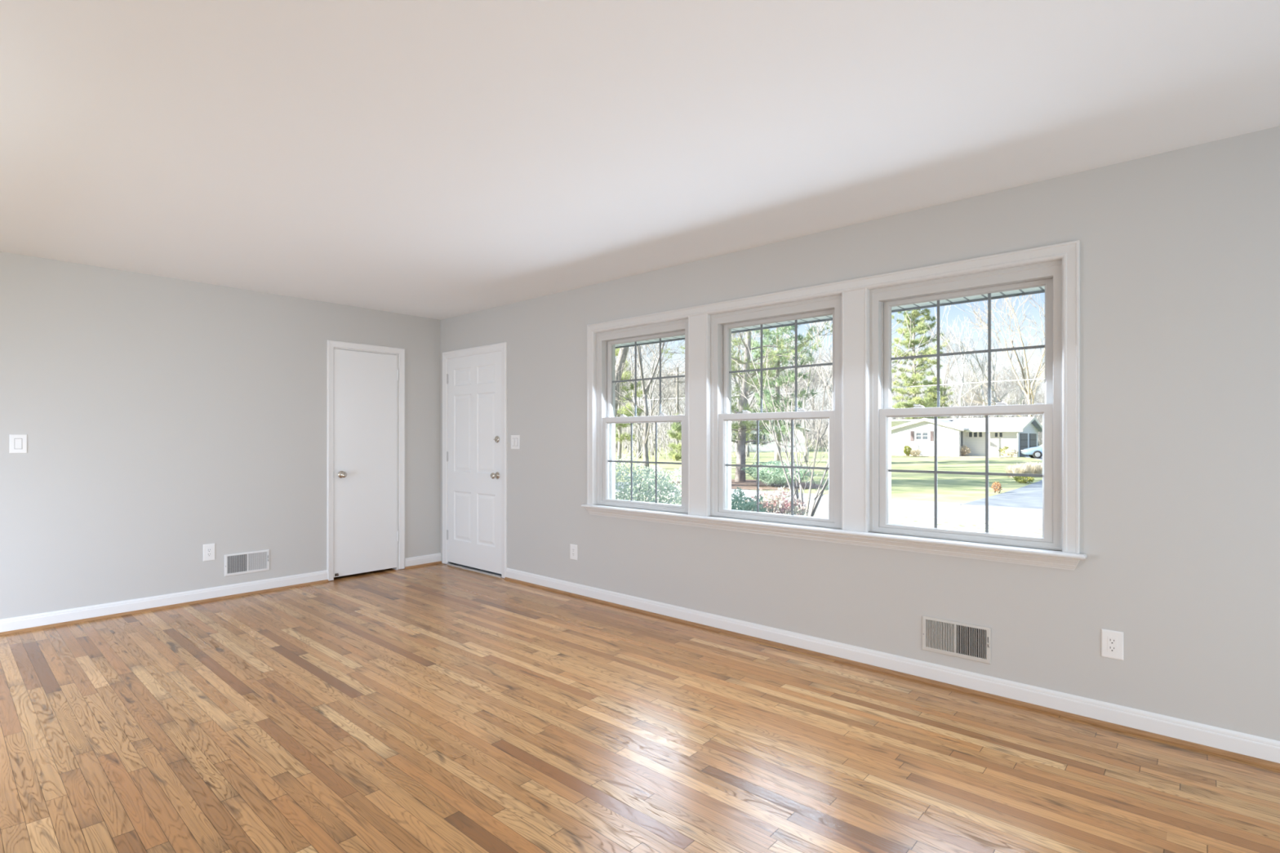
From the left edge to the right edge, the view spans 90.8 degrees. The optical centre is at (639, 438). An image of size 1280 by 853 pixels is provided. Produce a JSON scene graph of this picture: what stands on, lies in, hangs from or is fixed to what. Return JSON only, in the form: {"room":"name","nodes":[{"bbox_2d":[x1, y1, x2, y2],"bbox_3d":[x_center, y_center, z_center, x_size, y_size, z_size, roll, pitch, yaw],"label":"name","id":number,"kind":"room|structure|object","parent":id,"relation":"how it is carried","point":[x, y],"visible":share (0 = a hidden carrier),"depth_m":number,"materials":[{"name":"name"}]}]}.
{"room":"empty living room","nodes":[
{"label":"empty living room","id":0,"kind":"room"},
{"bbox_2d":[0,251,440,619],"bbox_3d":[-3.635,0.032,4.580,0.100,2.440,4.800,0,0,42],"label":"wall","id":1,"kind":"structure","parent":0,"point":[162,419],"depth_m":4.66,"materials":[{"name":"paint"}]},
{"bbox_2d":[8,434,26,453],"bbox_3d":[-4.011,0.036,4.073,0.009,0.121,0.082,0,0,42],"label":"light switch","id":2,"kind":"object","parent":1,"relation":"attached to","point":[17,442],"visible":1,"depth_m":4.07,"materials":[{"name":"white plastic"}]},
{"bbox_2d":[203,543,214,561],"bbox_3d":[-3.316,0.878,4.858,0.007,0.129,0.078,0,0,42],"label":"wall outlet","id":3,"kind":"object","parent":1,"relation":"attached to","point":[209,548],"visible":1,"depth_m":4.86,"materials":[{"name":"white plastic"}]},
{"bbox_2d":[0,552,441,632],"bbox_3d":[-3.559,1.202,4.580,0.013,0.099,4.700,0,0,42],"label":"baseboard","id":4,"kind":"structure","parent":1,"relation":"attached to","point":[90,611],"depth_m":4.64,"materials":[{"name":"white paint"}]},
{"bbox_2d":[0,560,441,635],"bbox_3d":[-3.549,1.242,4.571,0.014,0.019,4.700,0,0,42],"label":"trim","id":5,"kind":"structure","parent":1,"relation":"attached to","point":[46,626],"depth_m":4.64,"materials":[{"name":"brown wood"}]},
{"bbox_2d":[224,549,269,576],"bbox_3d":[-3.138,0.998,5.049,0.019,0.170,0.318,0,0,42],"label":"air vent","id":6,"kind":"object","parent":1,"relation":"in","point":[246,562],"visible":1,"depth_m":5.05,"materials":[{"name":"white metal"}]},
{"bbox_2d":[326,339,404,581],"bbox_3d":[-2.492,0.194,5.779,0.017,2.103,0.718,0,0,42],"label":"trim","id":7,"kind":"structure","parent":1,"relation":"attached to","point":[331,344],"depth_m":5.55,"materials":[{"name":"white paint"}]},
{"bbox_2d":[333,348,398,577],"bbox_3d":[-2.490,0.219,5.774,0.098,2.017,0.598,0,0,42],"label":"door","id":8,"kind":"structure","parent":1,"relation":"in","point":[366,535],"depth_m":5.76,"materials":[{"name":"white paint"}]},
{"bbox_2d":[0,0,1279,319],"bbox_3d":[-0.993,-1.248,2.321,8.350,0.120,4.930,0,0,42],"label":"ceiling","id":9,"kind":"structure","parent":0,"point":[435,159],"depth_m":2.34,"materials":[{"name":"paint"}]},
{"bbox_2d":[0,563,1279,852],"bbox_3d":[-0.993,1.312,2.321,8.350,0.120,4.930,0,0,42],"label":"floor","id":10,"kind":"structure","parent":0,"point":[440,708],"depth_m":2.52,"materials":[{"name":"brown wood"}]},
{"bbox_2d":[615,289,1044,348],"bbox_3d":[-3.579,-1.861,2.685,18.500,1.974,9.640,0,0,42],"label":"roof","id":11,"kind":"structure","parent":0,"point":[1043,291],"depth_m":4.33,"materials":[{"name":"grey"}]},
{"bbox_2d":[615,286,1044,346],"bbox_3d":[-0.687,-0.896,5.942,18.100,0.020,0.888,0,0,42],"label":"soffit","id":12,"kind":"structure","parent":11,"relation":"attached to","point":[1039,288],"depth_m":4.28,"materials":[{"name":"paint"}]},
{"bbox_2d":[440,125,1279,741],"bbox_3d":[0.844,0.032,3.900,7.700,2.440,0.130,0,0,42],"label":"wall","id":13,"kind":"structure","parent":0,"point":[1180,249],"depth_m":2.78,"materials":[{"name":"paint"}]},
{"bbox_2d":[447,359,448,563],"bbox_3d":[-1.532,0.239,6.003,0.905,2.065,0.120,0,0,42],"label":"trim","id":14,"kind":"structure","parent":13,"relation":"attached to","point":[447,359],"depth_m":6.25,"materials":[{"name":"white paint"}]},
{"bbox_2d":[446,351,501,574],"bbox_3d":[-1.582,0.221,5.952,0.900,2.014,0.102,0,0,42],"label":"door","id":15,"kind":"structure","parent":13,"relation":"in","point":[473,455],"depth_m":5.93,"materials":[{"name":"white paint"}]},
{"bbox_2d":[446,562,502,577],"bbox_3d":[-1.536,1.242,5.998,0.890,0.018,0.132,0,0,42],"label":"threshold","id":16,"kind":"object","parent":13,"relation":"attached to","point":[449,563],"depth_m":5.94,"materials":[{"name":"wood"}]},
{"bbox_2d":[442,342,506,577],"bbox_3d":[-1.578,0.196,5.952,1.044,2.100,0.017,0,0,42],"label":"trim","id":17,"kind":"structure","parent":13,"relation":"attached to","point":[502,347],"depth_m":5.65,"materials":[{"name":"white paint"}]},
{"bbox_2d":[511,435,519,448],"bbox_3d":[-1.094,0.035,5.527,0.122,0.122,0.009,0,0,42],"label":"light switch","id":18,"kind":"object","parent":13,"relation":"attached to","point":[515,439],"visible":1,"depth_m":5.52,"materials":[{"name":"white plastic"}]},
{"bbox_2d":[569,543,577,559],"bbox_3d":[-0.528,0.907,5.026,0.086,0.120,0.007,0,0,42],"label":"wall outlet","id":19,"kind":"object","parent":13,"relation":"attached to","point":[573,548],"visible":1,"depth_m":5.02,"materials":[{"name":"white plastic"}]},
{"bbox_2d":[596,318,688,513],"bbox_3d":[0.046,-0.153,4.635,0.909,1.334,0.130,0,0,42],"label":"window","id":20,"kind":"structure","parent":13,"relation":"in","point":[606,341],"depth_m":4.74,"materials":[{"name":"white plastic"}]},
{"bbox_2d":[608,422,681,502],"bbox_3d":[0.024,0.176,4.606,0.714,0.574,0.005,0,0,42],"label":"grille","id":21,"kind":"object","parent":20,"relation":"attached to","point":[611,500],"depth_m":4.68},
{"bbox_2d":[612,337,684,416],"bbox_3d":[0.054,-0.435,4.641,0.719,0.572,0.005,0,0,42],"label":"grille","id":22,"kind":"object","parent":20,"relation":"attached to","point":[633,340],"depth_m":4.71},
{"bbox_2d":[688,313,710,515],"bbox_3d":[0.428,-0.155,4.256,0.165,1.338,0.140,0,0,42],"label":"trim","id":23,"kind":"structure","parent":13,"relation":"attached to","point":[699,326],"depth_m":4.19,"materials":[{"name":"white paint"}]},
{"bbox_2d":[710,294,841,528],"bbox_3d":[0.851,-0.153,3.920,0.915,1.334,0.130,0,0,42],"label":"window","id":24,"kind":"structure","parent":13,"relation":"in","point":[722,325],"depth_m":3.95,"materials":[{"name":"white plastic"}]},
{"bbox_2d":[725,419,828,515],"bbox_3d":[0.827,0.176,3.893,0.714,0.574,0.005,0,0,42],"label":"grille","id":25,"kind":"object","parent":24,"relation":"attached to","point":[730,511],"depth_m":3.96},
{"bbox_2d":[728,320,832,412],"bbox_3d":[0.858,-0.435,3.927,0.719,0.572,0.005,0,0,42],"label":"grille","id":26,"kind":"object","parent":24,"relation":"attached to","point":[761,322],"depth_m":3.98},
{"bbox_2d":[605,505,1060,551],"bbox_3d":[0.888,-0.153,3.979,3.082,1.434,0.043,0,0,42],"label":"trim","id":27,"kind":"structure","parent":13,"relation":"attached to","point":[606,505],"depth_m":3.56,"materials":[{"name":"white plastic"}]},
{"bbox_2d":[586,240,1079,553],"bbox_3d":[0.782,-0.183,3.868,3.161,1.394,0.043,0,0,42],"label":"trim","id":28,"kind":"structure","parent":13,"relation":"attached to","point":[1068,252],"depth_m":3.00,"materials":[{"name":"white paint"}]},
{"bbox_2d":[581,504,1087,570],"bbox_3d":[0.762,0.524,3.843,3.211,0.022,0.062,0,0,42],"label":"trim","id":29,"kind":"structure","parent":13,"relation":"attached to","point":[1045,553],"depth_m":3.40,"materials":[{"name":"white paint"}]},
{"bbox_2d":[841,288,869,532],"bbox_3d":[1.229,-0.155,3.544,0.149,1.338,0.140,0,0,42],"label":"trim","id":30,"kind":"structure","parent":13,"relation":"attached to","point":[855,304],"depth_m":3.49,"materials":[{"name":"white paint"}]},
{"bbox_2d":[504,577,1279,769],"bbox_3d":[1.197,1.242,3.474,6.406,0.019,0.014,0,0,42],"label":"trim","id":31,"kind":"structure","parent":13,"relation":"attached to","point":[1163,738],"depth_m":3.11,"materials":[{"name":"brown wood"}]},
{"bbox_2d":[506,568,1279,763],"bbox_3d":[1.207,1.202,3.482,6.402,0.099,0.013,0,0,42],"label":"baseboard","id":32,"kind":"structure","parent":13,"relation":"attached to","point":[1268,749],"depth_m":3.11,"materials":[{"name":"white paint"}]},
{"bbox_2d":[922,615,991,664],"bbox_3d":[1.573,1.005,3.152,0.318,0.176,0.019,0,0,42],"label":"air vent","id":33,"kind":"object","parent":13,"relation":"in","point":[945,637],"visible":1,"depth_m":3.15,"materials":[{"name":"metal"}]},
{"bbox_2d":[869,259,1062,551],"bbox_3d":[1.643,-0.153,3.217,0.904,1.334,0.130,0,0,42],"label":"window","id":34,"kind":"structure","parent":13,"relation":"in","point":[1048,275],"depth_m":3.15,"materials":[{"name":"white plastic"}]},
{"bbox_2d":[888,415,1042,532],"bbox_3d":[1.617,0.176,3.191,0.714,0.574,0.005,0,0,42],"label":"grille","id":35,"kind":"object","parent":34,"relation":"attached to","point":[935,529],"depth_m":3.26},
{"bbox_2d":[891,293,1044,407],"bbox_3d":[1.648,-0.435,3.226,0.719,0.572,0.005,0,0,42],"label":"grille","id":36,"kind":"object","parent":34,"relation":"attached to","point":[937,298],"depth_m":3.24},
{"bbox_2d":[1101,628,1123,660],"bbox_3d":[2.049,0.895,2.738,0.078,0.121,0.007,0,0,42],"label":"wall outlet","id":37,"kind":"object","parent":13,"relation":"attached to","point":[1112,642],"visible":1,"depth_m":2.74,"materials":[{"name":"white plastic"}]},
{"bbox_2d":[1107,636,1116,653],"bbox_3d":[2.047,0.895,2.737,0.034,0.067,0.002,0,0,42],"label":"receptacle","id":38,"kind":"object","parent":37,"relation":"attached to","point":[1112,641],"depth_m":2.74,"materials":[{"name":"white plastic"}]},
{"label":"outside","id":39,"kind":"structure","parent":0,"visible":0},
{"bbox_2d":[961,455,1042,509],"bbox_3d":[27.278,1.712,35.104,11.706,0.340,52.434,0,0,33],"label":"driveway","id":40,"kind":"structure","parent":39,"point":[1028,496],"depth_m":19.08,"materials":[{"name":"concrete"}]},
{"bbox_2d":[1021,444,1042,458],"bbox_3d":[32.937,0.857,50.005,4.530,1.506,1.850,0,0,22],"label":"car","id":41,"kind":"object","parent":40,"relation":"on","point":[1036,452],"visible":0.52,"depth_m":49.86,"materials":[{"name":"blue paint"}]},
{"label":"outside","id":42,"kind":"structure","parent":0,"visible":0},
{"bbox_2d":[615,439,1042,503],"bbox_3d":[47.838,1.087,62.478,300.000,1.570,149.860,0,0,42],"label":"ground","id":43,"kind":"structure","parent":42,"point":[951,488],"depth_m":32.38,"materials":[{"name":"green plant"}]},
{"bbox_2d":[615,346,628,417],"bbox_3d":[-1.084,-6.073,38.374,7.369,16.693,9.302,0,0,36],"label":"bare tree","id":44,"kind":"object","parent":43,"relation":"on","point":[625,349],"visible":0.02,"depth_m":37.73,"materials":[{"name":"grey plant"}]},
{"bbox_2d":[615,348,644,463],"bbox_3d":[-1.579,-2.798,45.866,3.815,9.856,3.694,0,0,-34],"label":"pine tree","id":45,"kind":"object","parent":43,"relation":"on","point":[620,437],"visible":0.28,"depth_m":45.78,"materials":[{"name":"green plant"}]},
{"bbox_2d":[620,364,659,452],"bbox_3d":[-0.858,-3.459,72.383,7.757,10.646,7.814,0,0,2],"label":"bare tree","id":46,"kind":"object","parent":43,"relation":"on","point":[642,364],"visible":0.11,"depth_m":73.06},
{"bbox_2d":[623,350,659,431],"bbox_3d":[-0.257,-5.839,87.756,6.959,15.455,9.865,0,0,-6],"label":"bare tree","id":47,"kind":"object","parent":43,"relation":"on","point":[659,350],"visible":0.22,"depth_m":87.48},
{"bbox_2d":[615,341,682,458],"bbox_3d":[-1.116,-6.607,55.593,8.573,17.249,13.817,0,0,27],"label":"bare tree","id":48,"kind":"object","parent":43,"relation":"on","point":[633,348],"visible":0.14,"depth_m":55.73,"materials":[{"name":"plant"}]},
{"bbox_2d":[615,342,684,472],"bbox_3d":[0.598,-4.852,35.151,8.951,14.081,12.518,0,0,11],"label":"bare tree","id":49,"kind":"object","parent":43,"relation":"on","point":[646,458],"visible":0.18,"depth_m":33.84,"materials":[{"name":"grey plant"}]},
{"bbox_2d":[616,339,684,455],"bbox_3d":[1.041,-6.382,62.627,7.537,16.739,10.685,0,0,43],"label":"bare tree","id":50,"kind":"object","parent":43,"relation":"on","point":[651,392],"visible":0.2,"depth_m":62.56,"materials":[{"name":"plant"}]},
{"bbox_2d":[629,347,684,431],"bbox_3d":[2.003,-6.678,102.879,12.267,16.785,7.807,0,0,-19],"label":"bare tree","id":51,"kind":"object","parent":43,"relation":"on","point":[644,348],"visible":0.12,"depth_m":103.68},
{"bbox_2d":[640,358,684,450],"bbox_3d":[4.228,-3.558,68.448,7.907,10.851,7.965,0,0,-16],"label":"bare tree","id":52,"kind":"object","parent":43,"relation":"on","point":[673,385],"visible":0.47,"depth_m":68.92,"materials":[{"name":"plant"}]},
{"bbox_2d":[646,364,684,413],"bbox_3d":[4.639,-4.233,84.915,8.904,12.131,8.840,0,0,0],"label":"bare tree","id":53,"kind":"object","parent":43,"relation":"on","point":[683,379],"visible":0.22,"depth_m":85.15,"materials":[{"name":"plant"}]},
{"bbox_2d":[648,363,684,440],"bbox_3d":[5.827,-4.669,90.438,9.416,12.922,9.485,0,0,-16],"label":"bare tree","id":54,"kind":"object","parent":43,"relation":"on","point":[667,363],"visible":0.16,"depth_m":91.25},
{"bbox_2d":[665,413,681,461],"bbox_3d":[2.994,0.018,49.933,1.852,4.156,1.851,0,0,-23],"label":"pine tree","id":55,"kind":"object","parent":43,"relation":"on","point":[676,455],"visible":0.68,"depth_m":49.83,"materials":[{"name":"green plant"}]},
{"bbox_2d":[666,367,684,452],"bbox_3d":[3.271,-2.078,55.149,2.200,8.228,0.300,0,0,42],"label":"utility pole","id":56,"kind":"object","parent":43,"relation":"on","point":[677,369],"visible":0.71,"depth_m":55.05,"materials":[{"name":"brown wood"}]},
{"bbox_2d":[625,377,1044,401],"bbox_3d":[24.552,-3.437,36.251,120.000,0.153,0.051,0,0,42],"label":"cable","id":57,"kind":"object","parent":56,"relation":"attached to","point":[1044,378],"visible":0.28,"depth_m":40.77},
{"bbox_2d":[681,330,768,457],"bbox_3d":[8.301,-8.016,56.717,9.942,20.004,16.024,0,0,3],"label":"bare tree","id":58,"kind":"object","parent":43,"relation":"on","point":[755,335],"visible":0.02,"depth_m":56.58,"materials":[{"name":"plant"}]},
{"bbox_2d":[658,321,832,481],"bbox_3d":[4.763,-4.974,26.086,8.412,14.310,7.557,0,0,-27],"label":"pine tree","id":59,"kind":"object","parent":43,"relation":"on","point":[742,427],"visible":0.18,"depth_m":26.70,"materials":[{"name":"green plant"}]},
{"bbox_2d":[672,479,823,489],"bbox_3d":[4.282,1.866,25.600,6.400,0.031,5.070,0,0,42],"label":"mulch bed","id":60,"kind":"object","parent":43,"relation":"on","point":[748,484],"visible":0.36,"depth_m":24.39,"materials":[{"name":"soil"}]},
{"bbox_2d":[741,459,814,487],"bbox_3d":[5.235,1.378,24.053,2.938,1.130,1.778,0,0,34],"label":"evergreen shrub","id":61,"kind":"object","parent":60,"relation":"on","point":[766,475],"visible":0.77,"depth_m":23.75,"materials":[{"name":"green plant"}]},
{"bbox_2d":[731,332,807,453],"bbox_3d":[10.078,-7.010,62.085,12.175,17.923,7.657,0,0,-8],"label":"bare tree","id":62,"kind":"object","parent":43,"relation":"on","point":[735,444],"visible":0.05,"depth_m":62.05,"materials":[{"name":"plant"}]},
{"bbox_2d":[731,420,810,452],"bbox_3d":[15.184,-0.533,78.000,11.000,5.020,9.000,0,0,13],"label":"house","id":63,"kind":"structure","parent":43,"relation":"on","point":[767,449],"depth_m":73.84,"materials":[{"name":"white"}]},
{"bbox_2d":[749,324,818,463],"bbox_3d":[9.706,-5.116,43.756,5.401,14.389,6.896,0,0,15],"label":"pine tree","id":64,"kind":"object","parent":43,"relation":"on","point":[777,384],"visible":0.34,"depth_m":43.76,"materials":[{"name":"green plant"}]},
{"bbox_2d":[749,348,821,411],"bbox_3d":[22.019,-6.297,94.794,9.274,15.757,11.210,0,0,-7],"label":"bare tree","id":65,"kind":"object","parent":43,"relation":"on","point":[800,386],"visible":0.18,"depth_m":92.96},
{"bbox_2d":[769,320,832,462],"bbox_3d":[12.072,-4.913,45.717,5.967,13.959,8.060,0,0,13],"label":"bare tree","id":66,"kind":"object","parent":43,"relation":"on","point":[826,322],"visible":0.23,"depth_m":45.94,"materials":[{"name":"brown plant"}]},
{"bbox_2d":[770,339,832,433],"bbox_3d":[25.925,-7.506,99.745,10.632,18.063,12.851,0,0,-7],"label":"bare tree","id":67,"kind":"object","parent":43,"relation":"on","point":[819,380],"visible":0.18,"depth_m":97.40,"materials":[{"name":"plant"}]},
{"bbox_2d":[780,354,829,425],"bbox_3d":[23.049,-5.366,90.775,6.967,13.907,9.846,0,0,-30],"label":"bare tree","id":68,"kind":"object","parent":43,"relation":"on","point":[814,379],"visible":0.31,"depth_m":90.75,"materials":[{"name":"plant"}]},
{"bbox_2d":[794,338,831,445],"bbox_3d":[27.934,-7.180,99.479,8.087,17.386,12.706,0,0,15],"label":"bare tree","id":69,"kind":"object","parent":43,"relation":"on","point":[797,339],"visible":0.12,"depth_m":99.31,"materials":[{"name":"plant"}]},
{"bbox_2d":[797,354,832,441],"bbox_3d":[29.890,-6.612,106.296,7.447,16.010,11.700,0,0,18],"label":"bare tree","id":70,"kind":"object","parent":43,"relation":"on","point":[802,354],"visible":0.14,"depth_m":106.15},
{"bbox_2d":[800,350,832,431],"bbox_3d":[29.933,-6.720,94.211,12.082,16.531,7.689,0,0,19],"label":"bare tree","id":71,"kind":"object","parent":43,"relation":"on","point":[831,350],"visible":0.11,"depth_m":93.94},
{"bbox_2d":[802,355,832,420],"bbox_3d":[27.077,-5.467,88.402,10.298,14.091,6.554,0,0,35],"label":"bare tree","id":72,"kind":"object","parent":43,"relation":"on","point":[828,406],"visible":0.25,"depth_m":89.35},
{"bbox_2d":[810,345,832,428],"bbox_3d":[28.556,-6.190,93.471,7.737,15.443,10.934,0,0,28],"label":"bare tree","id":73,"kind":"object","parent":43,"relation":"on","point":[831,371],"visible":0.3,"depth_m":93.46,"materials":[{"name":"plant"}]},
{"bbox_2d":[615,391,1043,460],"bbox_3d":[24.529,-2.118,100.017,78.060,8.096,113.567,0,0,42],"label":"brush","id":74,"kind":"object","parent":43,"relation":"on","point":[661,434],"visible":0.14,"depth_m":80.17,"materials":[{"name":"plant"}]},
{"bbox_2d":[891,368,919,418],"bbox_3d":[43.551,-5.531,103.507,6.780,13.534,9.582,0,0,-43],"label":"bare tree","id":75,"kind":"object","parent":43,"relation":"on","point":[908,373],"visible":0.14,"depth_m":103.77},
{"bbox_2d":[891,307,951,419],"bbox_3d":[34.142,-9.989,79.967,10.013,23.304,8.423,0,0,42],"label":"pine tree","id":76,"kind":"object","parent":43,"relation":"on","point":[921,327],"visible":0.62,"depth_m":79.42,"materials":[{"name":"green plant"}]},
{"bbox_2d":[916,376,954,418],"bbox_3d":[42.387,-3.734,89.953,5.844,10.426,6.743,0,0,42],"label":"pine tree","id":77,"kind":"object","parent":43,"relation":"on","point":[933,396],"visible":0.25,"depth_m":89.31,"materials":[{"name":"green plant"}]},
{"bbox_2d":[902,315,984,406],"bbox_3d":[43.942,-8.507,91.516,11.093,19.961,10.198,0,0,24],"label":"bare tree","id":78,"kind":"object","parent":43,"relation":"on","point":[931,331],"visible":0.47,"depth_m":91.03,"materials":[{"name":"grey plant"}]},
{"bbox_2d":[891,454,1009,457],"bbox_3d":[26.946,1.609,56.261,9.942,0.036,3.900,0,0,42],"label":"garden bed","id":79,"kind":"object","parent":43,"relation":"on","point":[891,455],"visible":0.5,"depth_m":54.36,"materials":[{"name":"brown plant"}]},
{"bbox_2d":[921,304,999,418],"bbox_3d":[37.368,-8.219,73.771,8.251,19.860,8.790,0,0,24],"label":"bare tree","id":80,"kind":"object","parent":43,"relation":"on","point":[961,393],"visible":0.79,"depth_m":73.92,"materials":[{"name":"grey plant"}]},
{"bbox_2d":[942,370,985,418],"bbox_3d":[51.605,-5.145,103.499,5.848,12.572,9.188,0,0,-32],"label":"bare tree","id":81,"kind":"object","parent":43,"relation":"on","point":[953,393],"visible":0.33,"depth_m":103.97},
{"bbox_2d":[891,416,1042,457],"bbox_3d":[29.162,0.033,62.223,16.551,3.971,11.680,0,0,42],"label":"house","id":82,"kind":"structure","parent":43,"relation":"on","point":[1020,433],"depth_m":56.77,"materials":[{"name":"white"}]},
{"bbox_2d":[942,351,994,418],"bbox_3d":[43.778,-5.178,84.806,6.629,13.233,9.369,0,0,13],"label":"bare tree","id":83,"kind":"object","parent":43,"relation":"on","point":[966,363],"visible":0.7,"depth_m":84.33,"materials":[{"name":"plant"}]},
{"bbox_2d":[951,368,995,417],"bbox_3d":[52.084,-4.958,99.648,6.141,12.258,8.678,0,0,-14],"label":"bare tree","id":84,"kind":"object","parent":43,"relation":"on","point":[979,368],"visible":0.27,"depth_m":99.49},
{"bbox_2d":[948,374,1003,417],"bbox_3d":[49.156,-4.140,92.928,7.901,10.811,5.029,0,0,11],"label":"bare tree","id":85,"kind":"object","parent":43,"relation":"on","point":[967,397],"visible":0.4,"depth_m":92.35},
{"bbox_2d":[945,318,1032,417],"bbox_3d":[44.546,-7.455,81.359,10.567,18.046,7.052,0,0,24],"label":"bare tree","id":86,"kind":"object","parent":43,"relation":"on","point":[953,340],"visible":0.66,"depth_m":80.63,"materials":[{"name":"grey plant"}]},
{"bbox_2d":[954,320,1023,417],"bbox_3d":[43.412,-6.532,78.662,8.222,16.381,5.632,0,0,24],"label":"bare tree","id":87,"kind":"object","parent":43,"relation":"on","point":[983,371],"visible":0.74,"depth_m":78.80,"materials":[{"name":"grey plant"}]},
{"bbox_2d":[990,481,1002,493],"bbox_3d":[12.164,1.706,21.483,0.352,0.462,0.349,0,0,-21],"label":"shrub","id":88,"kind":"object","parent":43,"relation":"on","point":[997,483],"visible":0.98,"depth_m":21.46,"materials":[{"name":"orange plant"}]},
{"bbox_2d":[968,364,1027,417],"bbox_3d":[52.469,-4.880,92.046,6.145,12.266,8.684,0,0,-30],"label":"bare tree","id":89,"kind":"object","parent":43,"relation":"on","point":[1013,364],"visible":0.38,"depth_m":92.13,"materials":[{"name":"plant"}]},
{"bbox_2d":[953,293,1044,424],"bbox_3d":[43.350,-9.511,71.479,14.057,22.413,15.269,0,0,24],"label":"bare tree","id":90,"kind":"object","parent":43,"relation":"on","point":[1028,393],"visible":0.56,"depth_m":72.77,"materials":[{"name":"beige plant"}]},
{"bbox_2d":[966,359,1044,417],"bbox_3d":[54.872,-6.175,95.622,8.656,14.707,10.463,0,0,-21],"label":"bare tree","id":91,"kind":"object","parent":43,"relation":"on","point":[1008,359],"visible":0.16,"depth_m":96.31,"materials":[{"name":"plant"}]},
{"bbox_2d":[968,355,1044,417],"bbox_3d":[48.823,-5.064,84.716,9.107,12.801,7.534,0,0,35],"label":"bare tree","id":92,"kind":"object","parent":43,"relation":"on","point":[984,388],"visible":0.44,"depth_m":85.93,"materials":[{"name":"plant"}]},
{"bbox_2d":[974,354,1042,417],"bbox_3d":[55.161,-6.328,95.325,10.745,15.104,8.890,0,0,-6],"label":"bare tree","id":93,"kind":"object","parent":43,"relation":"on","point":[1023,354],"visible":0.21,"depth_m":93.74,"materials":[{"name":"plant"}]},
{"bbox_2d":[1004,448,1017,457],"bbox_3d":[31.490,1.246,53.465,1.040,0.884,1.108,0,0,42],"label":"shrub","id":94,"kind":"object","parent":43,"relation":"on","point":[1011,451],"visible":0.99,"depth_m":53.36,"materials":[{"name":"grey plant"}]},
{"bbox_2d":[1004,465,1025,477],"bbox_3d":[17.523,1.542,29.497,1.084,0.629,1.087,0,0,42],"label":"clump","id":95,"kind":"object","parent":43,"relation":"on","point":[1011,469],"visible":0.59,"depth_m":29.31,"materials":[{"name":"plant"}]},
{"bbox_2d":[996,357,1043,417],"bbox_3d":[54.615,-5.162,91.143,9.394,12.853,5.979,0,0,-26],"label":"bare tree","id":96,"kind":"object","parent":43,"relation":"on","point":[1032,357],"visible":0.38,"depth_m":90.26,"materials":[{"name":"plant"}]},
{"bbox_2d":[1012,475,1034,483],"bbox_3d":[15.805,1.691,25.995,0.795,0.462,0.768,0,0,42],"label":"shrub","id":97,"kind":"object","parent":43,"relation":"on","point":[1019,479],"visible":0.89,"depth_m":25.88,"materials":[{"name":"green plant"}]},
{"bbox_2d":[1004,334,1044,417],"bbox_3d":[49.961,-6.550,80.856,7.839,16.301,5.783,0,0,24],"label":"bare tree","id":98,"kind":"object","parent":43,"relation":"on","point":[1042,342],"visible":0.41,"depth_m":80.86,"materials":[{"name":"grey plant"}]},
{"bbox_2d":[1013,462,1039,474],"bbox_3d":[18.343,1.464,30.005,1.188,0.770,1.158,0,0,42],"label":"clump","id":99,"kind":"object","parent":43,"relation":"on","point":[1028,469],"visible":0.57,"depth_m":29.69,"materials":[{"name":"plant"}]},
{"bbox_2d":[1020,367,1044,437],"bbox_3d":[57.386,-4.809,88.965,7.100,12.063,8.582,0,0,35],"label":"bare tree","id":100,"kind":"object","parent":43,"relation":"on","point":[1042,399],"visible":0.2,"depth_m":89.16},
{"bbox_2d":[1026,462,1042,474],"bbox_3d":[19.167,1.488,30.495,1.076,0.707,1.070,0,0,42],"label":"clump","id":101,"kind":"object","parent":43,"relation":"on","point":[1039,468],"visible":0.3,"depth_m":30.24,"materials":[{"name":"plant"}]},
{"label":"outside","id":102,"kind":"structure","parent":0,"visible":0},
{"bbox_2d":[615,492,1042,537],"bbox_3d":[-5.232,1.877,17.767,100.000,0.020,12.400,0,0,42],"label":"lawn","id":103,"kind":"structure","parent":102,"point":[913,520],"depth_m":13.66,"materials":[{"name":"green plant"}]},
{"bbox_2d":[615,453,681,504],"bbox_3d":[-0.350,1.066,8.560,1.852,1.742,1.514,0,0,42],"label":"evergreen shrub","id":104,"kind":"object","parent":103,"relation":"on","point":[618,475],"visible":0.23,"depth_m":8.41,"materials":[{"name":"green plant"}]},
{"bbox_2d":[615,464,681,504],"bbox_3d":[0.322,1.164,9.404,1.562,1.544,1.354,0,0,-5],"label":"evergreen shrub","id":105,"kind":"object","parent":103,"relation":"on","point":[678,502],"visible":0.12,"depth_m":9.27,"materials":[{"name":"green plant"}]},
{"bbox_2d":[731,487,774,513],"bbox_3d":[1.156,1.262,7.595,1.066,1.350,0.986,0,0,17],"label":"evergreen shrub","id":106,"kind":"object","parent":103,"relation":"on","point":[745,504],"visible":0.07,"depth_m":7.53,"materials":[{"name":"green plant"}]},
{"bbox_2d":[746,485,808,515],"bbox_3d":[1.655,1.263,7.875,0.947,1.345,0.899,0,0,36],"label":"shrub","id":107,"kind":"object","parent":103,"relation":"on","point":[775,503],"visible":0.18,"depth_m":7.77,"materials":[{"name":"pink plant"}]},
{"bbox_2d":[731,310,940,516],"bbox_3d":[2.641,0.081,8.796,2.582,3.681,2.857,0,0,-28],"label":"bare shrub","id":108,"kind":"object","parent":103,"relation":"on","point":[820,495],"visible":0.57,"depth_m":8.72,"materials":[{"name":"grey plant"}]},
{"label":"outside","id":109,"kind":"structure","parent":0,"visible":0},
{"bbox_2d":[615,481,1042,525],"bbox_3d":[-3.726,1.875,26.994,150.000,0.030,3.800,0,0,42],"label":"road","id":110,"kind":"structure","parent":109,"point":[906,507],"depth_m":16.40,"materials":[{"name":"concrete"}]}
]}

